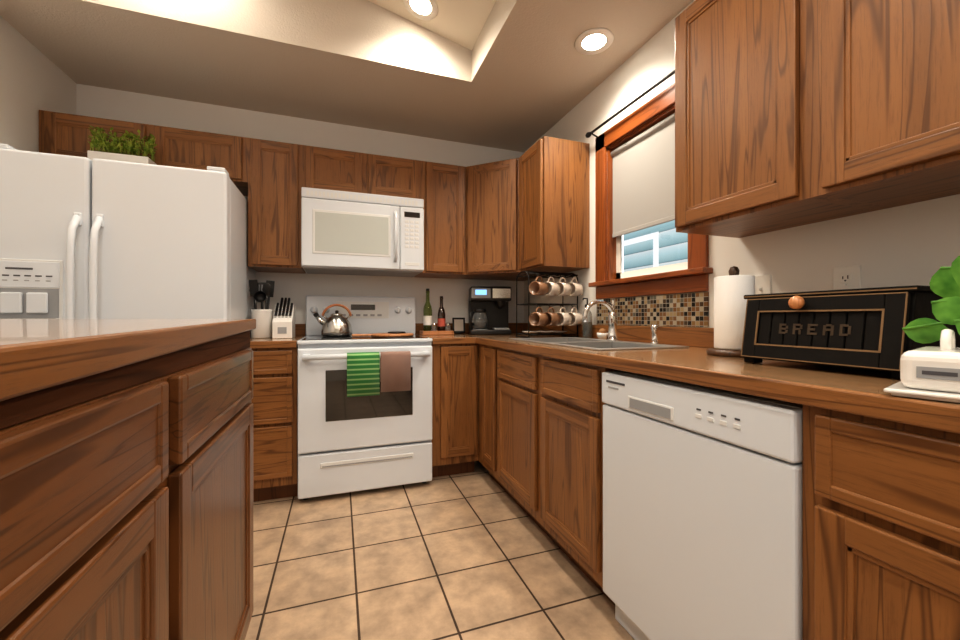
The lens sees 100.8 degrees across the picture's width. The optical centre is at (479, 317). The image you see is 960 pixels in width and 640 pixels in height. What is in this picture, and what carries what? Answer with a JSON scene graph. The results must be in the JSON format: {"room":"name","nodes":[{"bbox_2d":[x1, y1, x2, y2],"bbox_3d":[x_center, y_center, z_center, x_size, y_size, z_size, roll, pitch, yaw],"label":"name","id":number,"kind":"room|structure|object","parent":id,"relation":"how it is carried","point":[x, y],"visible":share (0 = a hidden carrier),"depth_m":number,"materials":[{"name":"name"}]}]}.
{"room":"kitchen","nodes":[
{"label":"kitchen","id":0,"kind":"room"},
{"bbox_2d":[0,16,75,151],"bbox_3d":[-1.604,-0.608,-0.144,0.100,3.300,5.400,0,0,-20],"label":"wall","id":1,"kind":"structure","parent":0,"point":[34,80],"depth_m":2.03,"materials":[{"name":"white paint"}]},
{"bbox_2d":[76,84,523,323],"bbox_3d":[-1.056,-0.608,2.968,3.210,3.300,0.100,0,0,-20],"label":"wall","id":2,"kind":"structure","parent":0,"point":[134,107],"depth_m":2.89,"materials":[{"name":"white paint"}]},
{"bbox_2d":[243,137,305,273],"bbox_3d":[-1.334,-0.713,2.633,0.303,0.790,0.342,0,0,-20],"label":"upper cabinet","id":3,"kind":"object","parent":2,"relation":"attached to","point":[269,179],"depth_m":2.48,"materials":[{"name":"brown wood"}]},
{"bbox_2d":[303,145,426,277],"bbox_3d":[-0.848,-0.713,2.805,0.868,0.790,0.342,0,0,-20],"label":"upper cabinet","id":4,"kind":"object","parent":2,"relation":"attached to","point":[323,168],"depth_m":2.67,"materials":[{"name":"brown wood"}]},
{"bbox_2d":[301,187,423,276],"bbox_3d":[-0.807,-0.568,2.764,0.772,0.501,0.448,0,0,-20],"label":"microwave","id":5,"kind":"object","parent":4,"relation":"attached to","point":[349,233],"visible":1,"depth_m":2.59,"materials":[{"name":"white plastic"}]},
{"bbox_2d":[427,162,465,278],"bbox_3d":[-0.305,-0.713,2.997,0.320,0.790,0.342,0,0,-20],"label":"upper cabinet","id":6,"kind":"object","parent":2,"relation":"attached to","point":[446,183],"depth_m":2.85,"materials":[{"name":"brown wood"}]},
{"bbox_2d":[454,158,551,280],"bbox_3d":[0.186,-0.713,3.030,0.623,0.790,0.608,0,0,-20],"label":"upper cabinet","id":7,"kind":"object","parent":2,"relation":"attached to","point":[492,220],"visible":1,"depth_m":2.81,"materials":[{"name":"brown wood"}]},
{"bbox_2d":[0,0,692,151],"bbox_3d":[-0.108,-1.878,0.439,3.110,0.900,5.300,0,0,-20],"label":"ceiling","id":8,"kind":"structure","parent":0,"point":[519,75],"depth_m":2.22,"materials":[{"name":"beige paint"}]},
{"bbox_2d":[403,0,437,19],"bbox_3d":[-0.319,-1.691,2.145,0.187,0.051,0.186,0,0,31],"label":"recessed light","id":9,"kind":"object","parent":8,"relation":"in","point":[420,9],"depth_m":2.17,"materials":[{"name":"white"}]},
{"bbox_2d":[575,28,613,54],"bbox_3d":[0.588,-1.422,2.047,0.189,0.010,0.189,0,0,-26],"label":"recessed light","id":10,"kind":"object","parent":8,"relation":"in","point":[593,41],"depth_m":2.04,"materials":[{"name":"white"}]},
{"bbox_2d":[245,461,633,639],"bbox_3d":[-0.155,1.072,0.422,3.210,0.060,5.500,0,0,-20],"label":"floor","id":11,"kind":"structure","parent":0,"point":[478,553],"depth_m":1.63,"materials":[{"name":"tile"}]},
{"bbox_2d":[0,368,191,639],"bbox_3d":[-0.940,0.471,0.051,1.277,0.762,0.703,0,0,-20],"label":"base cabinet","id":12,"kind":"object","parent":11,"relation":"on","point":[126,513],"depth_m":0.42,"materials":[{"name":"brown wood"}]},
{"bbox_2d":[0,319,255,428],"bbox_3d":[-1.028,0.046,0.278,1.260,0.085,1.610,0,0,-20],"label":"countertop","id":13,"kind":"structure","parent":12,"relation":"on","point":[47,366],"depth_m":0.47,"materials":[{"name":"laminate"}]},
{"bbox_2d":[0,143,254,337],"bbox_3d":[-1.821,0.131,2.161,0.920,1.782,0.811,0,0,-20],"label":"refrigerator","id":14,"kind":"object","parent":11,"relation":"on","point":[85,238],"visible":0.48,"depth_m":1.85,"materials":[{"name":"white metal"}]},
{"bbox_2d":[87,125,156,164],"bbox_3d":[-1.937,-0.881,2.152,0.303,0.284,0.119,0,0,-20],"label":"potted plant","id":15,"kind":"object","parent":14,"relation":"on","point":[117,142],"visible":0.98,"depth_m":2.13,"materials":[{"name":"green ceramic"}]},
{"bbox_2d":[189,348,252,639],"bbox_3d":[-1.165,0.471,0.687,1.277,0.762,0.647,0,0,-20],"label":"base cabinet","id":16,"kind":"object","parent":11,"relation":"on","point":[222,387],"depth_m":0.85,"materials":[{"name":"brown wood"}]},
{"bbox_2d":[252,347,297,501],"bbox_3d":[-1.284,0.606,2.491,0.302,0.873,0.642,0,0,-20],"label":"base cabinet","id":17,"kind":"object","parent":11,"relation":"on","point":[275,422],"visible":0.52,"depth_m":2.21,"materials":[{"name":"brown wood"}]},
{"bbox_2d":[250,324,305,348],"bbox_3d":[-1.283,0.104,2.487,0.302,0.125,0.651,0,0,-20],"label":"countertop","id":18,"kind":"structure","parent":17,"relation":"on","point":[300,331],"depth_m":2.23,"materials":[{"name":"laminate"}]},
{"bbox_2d":[249,280,274,338],"bbox_3d":[-1.360,-0.056,2.461,0.144,0.364,0.172,0,0,-20],"label":"utensil crock","id":19,"kind":"object","parent":18,"relation":"on","point":[261,292],"visible":1,"depth_m":2.45,"materials":[{"name":"white ceramic"}]},
{"bbox_2d":[272,298,294,338],"bbox_3d":[-1.246,-0.004,2.528,0.110,0.260,0.202,0,0,-20],"label":"knife block","id":20,"kind":"object","parent":18,"relation":"on","point":[283,323],"visible":1,"depth_m":2.45,"materials":[{"name":"white wood"}]},
{"bbox_2d":[297,295,432,499],"bbox_3d":[-0.754,0.442,2.616,0.768,1.199,0.741,0,0,-20],"label":"range","id":21,"kind":"object","parent":11,"relation":"on","point":[346,444],"visible":0.79,"depth_m":2.34,"materials":[{"name":"white metal"}]},
{"bbox_2d":[313,304,351,336],"bbox_3d":[-0.993,0.013,2.682,0.250,0.218,0.200,0,0,-20],"label":"kettle","id":22,"kind":"object","parent":21,"relation":"on","point":[336,323],"visible":1,"depth_m":2.63,"materials":[{"name":"silver metal"}]},
{"bbox_2d":[347,352,379,396],"bbox_3d":[-0.667,0.319,2.270,0.178,0.246,0.043,0,0,-20],"label":"towel","id":23,"kind":"object","parent":21,"relation":"hanging from","point":[363,373],"visible":0.9,"depth_m":2.25,"materials":[{"name":"green fabric"}]},
{"bbox_2d":[352,331,413,336],"bbox_3d":[-0.642,0.106,2.637,0.400,0.030,0.280,0,0,-20],"label":"cutting board","id":24,"kind":"object","parent":21,"relation":"on","point":[396,334],"visible":1,"depth_m":2.57,"materials":[{"name":"brown wood"}]},
{"bbox_2d":[380,351,410,391],"bbox_3d":[-0.496,0.311,2.330,0.172,0.232,0.043,0,0,-20],"label":"towel","id":25,"kind":"object","parent":21,"relation":"hanging from","point":[395,370],"visible":0.9,"depth_m":2.31,"materials":[{"name":"brown fabric"}]},
{"bbox_2d":[431,344,477,476],"bbox_3d":[-0.260,0.606,2.854,0.311,0.873,0.642,0,0,-20],"label":"base cabinet","id":26,"kind":"object","parent":11,"relation":"on","point":[454,440],"visible":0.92,"depth_m":2.56,"materials":[{"name":"brown wood"}]},
{"bbox_2d":[478,344,493,478],"bbox_3d":[0.337,0.606,2.558,0.652,0.872,0.352,0,0,-20],"label":"base cabinet","id":27,"kind":"object","parent":11,"relation":"on","point":[485,353],"depth_m":2.45,"materials":[{"name":"brown wood"}]},
{"bbox_2d":[494,347,533,520],"bbox_3d":[0.482,0.606,2.151,0.652,0.872,0.512,0,0,-20],"label":"base cabinet","id":28,"kind":"object","parent":11,"relation":"on","point":[513,370],"depth_m":2.05,"materials":[{"name":"brown wood"}]},
{"bbox_2d":[534,355,619,604],"bbox_3d":[0.645,0.606,1.691,0.652,0.872,0.464,0,0,-20],"label":"base cabinet","id":29,"kind":"object","parent":11,"relation":"on","point":[540,439],"depth_m":1.55,"materials":[{"name":"brown wood"}]},
{"bbox_2d":[602,371,802,639],"bbox_3d":[0.810,0.613,1.175,0.628,0.857,0.613,0,0,-20],"label":"dishwasher","id":30,"kind":"object","parent":11,"relation":"on","point":[702,512],"visible":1,"depth_m":0.99,"materials":[{"name":"white metal"}]},
{"bbox_2d":[803,405,959,639],"bbox_3d":[1.015,0.606,0.645,0.652,0.872,0.518,0,0,-20],"label":"base cabinet","id":31,"kind":"object","parent":11,"relation":"on","point":[881,529],"visible":0.98,"depth_m":0.65,"materials":[{"name":"brown wood"}]},
{"bbox_2d":[415,323,959,433],"bbox_3d":[0.613,0.104,1.340,0.946,0.125,4.078,0,0,-20],"label":"countertop","id":32,"kind":"structure","parent":31,"relation":"on","point":[856,391],"depth_m":0.98,"materials":[{"name":"laminate"}]},
{"bbox_2d":[452,318,464,333],"bbox_3d":[-0.169,0.060,3.139,0.100,0.126,0.050,0,0,-12],"label":"photo frame","id":33,"kind":"object","parent":32,"relation":"on","point":[458,325],"visible":0.96,"depth_m":3.13,"materials":[{"name":"black metal"}]},
{"bbox_2d":[469,286,511,334],"bbox_3d":[0.069,-0.057,3.101,0.319,0.365,0.242,0,0,-6],"label":"coffee maker","id":34,"kind":"object","parent":32,"relation":"on","point":[488,310],"visible":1,"depth_m":3.00,"materials":[{"name":"black plastic"}]},
{"bbox_2d":[516,271,582,337],"bbox_3d":[0.457,-0.089,2.585,0.371,0.429,0.282,0,0,-20],"label":"mug rack","id":35,"kind":"object","parent":32,"relation":"on","point":[548,318],"visible":1,"depth_m":2.50,"materials":[{"name":"black metal"}]},
{"bbox_2d":[582,298,591,337],"bbox_3d":[0.655,0.001,2.444,0.074,0.249,0.060,0,0,-20],"label":"soap dispenser","id":36,"kind":"object","parent":32,"relation":"on","point":[587,329],"visible":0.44,"depth_m":2.42,"materials":[{"name":"clear glass"}]},
{"bbox_2d":[509,299,688,350],"bbox_3d":[0.529,0.101,2.017,0.459,0.401,0.864,0,0,-20],"label":"stainless steel sink","id":37,"kind":"object","parent":32,"relation":"in","point":[611,342],"visible":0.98,"depth_m":2.03,"materials":[{"name":"grey metal"}]},
{"bbox_2d":[597,328,607,338],"bbox_3d":[0.712,0.093,2.305,0.068,0.066,0.068,0,0,-20],"label":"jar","id":38,"kind":"object","parent":32,"relation":"on","point":[602,333],"visible":0.9,"depth_m":2.28,"materials":[{"name":"white ceramic"}]},
{"bbox_2d":[706,266,754,356],"bbox_3d":[0.862,-0.025,1.347,0.164,0.302,0.164,0,0,-20],"label":"paper towel holder","id":39,"kind":"object","parent":32,"relation":"on","point":[733,288],"visible":0.94,"depth_m":1.30,"materials":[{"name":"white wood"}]},
{"bbox_2d":[741,285,959,378],"bbox_3d":[0.958,0.030,1.018,0.373,0.192,0.366,0,0,-20],"label":"bread box","id":40,"kind":"object","parent":32,"relation":"on","point":[860,328],"visible":0.94,"depth_m":0.91,"materials":[{"name":"black wood"}]},
{"bbox_2d":[883,329,959,402],"bbox_3d":[0.781,0.072,0.663,0.224,0.108,0.118,0,0,-36],"label":"butter dish","id":41,"kind":"object","parent":32,"relation":"on","point":[930,372],"visible":1,"depth_m":0.62,"materials":[{"name":"white ceramic"}]},
{"bbox_2d":[902,256,959,343],"bbox_3d":[0.859,-0.001,0.582,0.556,0.254,0.387,0,0,-20],"label":"potted plant","id":42,"kind":"object","parent":32,"relation":"on","point":[944,283],"visible":0.92,"depth_m":0.75,"materials":[{"name":"green plant"}]},
{"bbox_2d":[524,0,959,327],"bbox_3d":[1.311,-0.243,0.942,0.100,2.570,5.300,0,0,-20],"label":"wall","id":43,"kind":"structure","parent":0,"point":[917,243],"depth_m":1.40,"materials":[{"name":"white paint"}]},
{"bbox_2d":[519,136,589,272],"bbox_3d":[0.478,-0.713,2.627,0.342,0.790,0.343,0,0,-20],"label":"upper cabinet","id":44,"kind":"object","parent":43,"relation":"attached to","point":[554,204],"visible":0.98,"depth_m":2.48,"materials":[{"name":"brown wood"}]},
{"bbox_2d":[585,70,674,137],"bbox_3d":[0.887,-1.112,1.881,0.072,0.063,1.254,0,0,-20],"label":"curtain rod","id":45,"kind":"object","parent":43,"relation":"attached to","point":[588,134],"visible":0.44,"depth_m":2.09,"materials":[{"name":"black metal"}]},
{"bbox_2d":[588,83,712,298],"bbox_3d":[0.876,-0.610,2.086,0.155,0.990,0.821,0,0,-20],"label":"window","id":46,"kind":"structure","parent":43,"relation":"in","point":[613,280],"depth_m":2.13,"materials":[{"name":"brown wood"}]},
{"bbox_2d":[611,113,674,237],"bbox_3d":[0.884,-0.731,2.088,0.044,0.516,0.557,0,0,-20],"label":"window shade","id":47,"kind":"object","parent":46,"relation":"attached to","point":[644,180],"visible":0.67,"depth_m":2.09,"materials":[{"name":"grey fabric"}]},
{"bbox_2d":[597,291,708,326],"bbox_3d":[0.852,-0.037,2.077,0.009,0.154,0.781,0,0,-20],"label":"tile backsplash","id":48,"kind":"structure","parent":43,"relation":"attached to","point":[685,310],"depth_m":1.95,"materials":[{"name":"tile"}]},
{"bbox_2d":[755,274,771,293],"bbox_3d":[1.055,-0.104,1.493,0.017,0.116,0.072,0,0,-20],"label":"light switch","id":49,"kind":"object","parent":43,"relation":"attached to","point":[763,284],"visible":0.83,"depth_m":1.48,"materials":[{"name":"white plastic"}]},
{"bbox_2d":[675,0,854,237],"bbox_3d":[0.947,-0.713,1.301,0.342,0.790,0.468,0,0,-20],"label":"upper cabinet","id":50,"kind":"object","parent":43,"relation":"attached to","point":[733,57],"depth_m":1.26,"materials":[{"name":"brown wood"}]},
{"bbox_2d":[833,265,860,289],"bbox_3d":[1.147,-0.104,1.243,0.010,0.116,0.072,0,0,-20],"label":"duplex electrical outlet","id":51,"kind":"object","parent":43,"relation":"attached to","point":[846,277],"visible":0.69,"depth_m":1.24,"materials":[{"name":"white plastic"}]},
{"bbox_2d":[791,0,959,214],"bbox_3d":[1.098,-0.713,0.876,0.342,0.790,0.506,0,0,-20],"label":"upper cabinet","id":52,"kind":"object","parent":43,"relation":"attached to","point":[791,113],"depth_m":0.93,"materials":[{"name":"brown wood"}]}
]}

